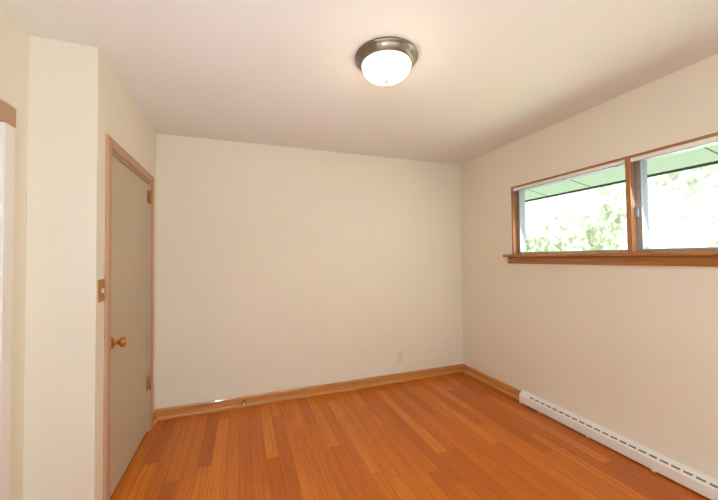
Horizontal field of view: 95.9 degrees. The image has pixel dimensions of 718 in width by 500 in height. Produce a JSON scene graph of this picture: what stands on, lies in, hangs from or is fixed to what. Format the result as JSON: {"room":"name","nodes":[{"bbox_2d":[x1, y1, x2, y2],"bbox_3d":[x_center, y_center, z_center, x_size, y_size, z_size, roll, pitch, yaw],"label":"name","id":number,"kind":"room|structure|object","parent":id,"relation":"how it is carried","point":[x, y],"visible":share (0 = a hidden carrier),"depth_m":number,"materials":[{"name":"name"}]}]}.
{"room":"empty bedroom","nodes":[
{"label":"empty bedroom","id":0,"kind":"room"},
{"bbox_2d":[0,5,28,499],"bbox_3d":[-0.977,0.128,-0.337,0.140,2.440,3.937,0,-2,-20],"label":"wall","id":1,"kind":"structure","parent":0,"point":[14,63],"depth_m":1.48,"materials":[{"name":"paint"}]},
{"bbox_2d":[0,99,15,499],"bbox_3d":[-1.345,0.363,0.706,0.156,2.030,1.470,0,-2,-20],"label":"trim","id":2,"kind":"structure","parent":1,"relation":"attached to","point":[7,134],"depth_m":1.38,"materials":[{"name":"paint"}]},
{"bbox_2d":[23,36,63,499],"bbox_3d":[-1.609,0.183,1.601,0.274,2.440,0.140,0,-2,-20],"label":"wall","id":3,"kind":"structure","parent":0,"point":[43,299],"depth_m":1.56,"materials":[{"name":"paint"}]},
{"bbox_2d":[59,42,155,499],"bbox_3d":[-1.595,0.197,2.170,0.140,2.440,1.201,0,-2,-20],"label":"wall","id":4,"kind":"structure","parent":0,"point":[99,103],"depth_m":1.62,"materials":[{"name":"paint"}]},
{"bbox_2d":[98,279,104,302],"bbox_3d":[-1.338,0.212,1.687,0.014,0.116,0.070,0,-2,-20],"label":"light switch","id":5,"kind":"object","parent":4,"relation":"attached to","point":[101,290],"visible":1,"depth_m":1.68,"materials":[{"name":"gold metal"}]},
{"bbox_2d":[103,134,153,499],"bbox_3d":[-1.583,0.400,2.161,0.154,2.032,0.974,0,-2,-20],"label":"door frame","id":6,"kind":"structure","parent":4,"relation":"attached to","point":[114,148],"depth_m":1.77,"materials":[{"name":"oak wood"}]},
{"bbox_2d":[110,155,151,496],"bbox_3d":[-1.521,0.435,2.191,0.109,1.946,0.834,0,-2,-20],"label":"entry door","id":7,"kind":"structure","parent":4,"relation":"in","point":[131,200],"depth_m":2.12,"materials":[{"name":"paint"}]},
{"bbox_2d":[155,133,462,408],"bbox_3d":[-0.284,0.211,3.360,3.418,2.440,0.140,0,-2,-20],"label":"wall","id":8,"kind":"structure","parent":0,"point":[279,268],"depth_m":3.17,"materials":[{"name":"paint"}]},
{"bbox_2d":[153,364,462,423],"bbox_3d":[-0.240,1.383,3.247,3.138,0.090,0.038,0,-2,-20],"label":"baseboard","id":9,"kind":"structure","parent":8,"relation":"attached to","point":[166,413],"depth_m":3.12,"materials":[{"name":"brown wood"}]},
{"bbox_2d":[398,351,403,362],"bbox_3d":[0.456,1.165,3.522,0.070,0.114,0.008,0,-2,-20],"label":"outlet","id":10,"kind":"object","parent":8,"relation":"attached to","point":[400,356],"visible":1,"depth_m":3.52,"materials":[{"name":"beige plastic"}]},
{"bbox_2d":[0,0,717,164],"bbox_3d":[-0.025,-1.128,0.684,4.752,0.100,5.418,0,-2,-20],"label":"ceiling","id":11,"kind":"structure","parent":0,"point":[482,77],"depth_m":1.80,"materials":[{"name":"paint"}]},
{"bbox_2d":[355,37,417,85],"bbox_3d":[0.150,-0.976,1.771,0.344,0.153,0.344,0,-2,-20],"label":"ceiling light","id":12,"kind":"object","parent":11,"relation":"hanging from","point":[385,61],"visible":1,"depth_m":1.68,"materials":[{"name":"white glass"}]},
{"bbox_2d":[110,373,710,499],"bbox_3d":[0.004,1.411,0.621,4.752,0.100,5.418,0,-2,-20],"label":"floor","id":13,"kind":"structure","parent":0,"point":[460,436],"depth_m":2.21,"materials":[{"name":"brown wood"}]},
{"bbox_2d":[519,390,717,499],"bbox_3d":[1.773,1.323,2.206,0.058,0.113,1.633,0,-2,-20],"label":"heater","id":14,"kind":"object","parent":13,"relation":"on","point":[701,483],"visible":1,"depth_m":2.12,"materials":[{"name":"white metal"}]},
{"bbox_2d":[460,54,717,479],"bbox_3d":[2.157,0.136,1.440,0.140,2.440,5.138,0,-2,-20],"label":"wall","id":15,"kind":"structure","parent":0,"point":[629,351],"depth_m":2.32,"materials":[{"name":"paint"}]},
{"bbox_2d":[463,364,520,400],"bbox_3d":[1.369,1.368,3.370,0.030,0.090,0.831,0,-2,-20],"label":"baseboard","id":16,"kind":"structure","parent":15,"relation":"attached to","point":[490,381],"depth_m":3.33,"materials":[{"name":"brown wood"}]},
{"bbox_2d":[503,132,717,266],"bbox_3d":[1.824,-0.263,2.257,0.203,0.734,1.972,0,-2,-20],"label":"window unit","id":17,"kind":"structure","parent":15,"relation":"in","point":[639,251],"depth_m":2.17,"materials":[{"name":"brown wood"}]},
{"bbox_2d":[525,144,717,201],"bbox_3d":[2.738,-0.936,2.353,1.480,0.264,7.000,0,-2,-20],"label":"canopy","id":18,"kind":"object","parent":15,"relation":"attached to","point":[701,157],"depth_m":3.47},
{"label":"outside","id":19,"kind":"structure","parent":0,"visible":0},
{"bbox_2d":[525,164,717,251],"bbox_3d":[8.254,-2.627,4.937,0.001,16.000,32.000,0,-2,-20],"label":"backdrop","id":20,"kind":"structure","parent":19,"point":[683,208],"depth_m":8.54,"materials":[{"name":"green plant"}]}
]}

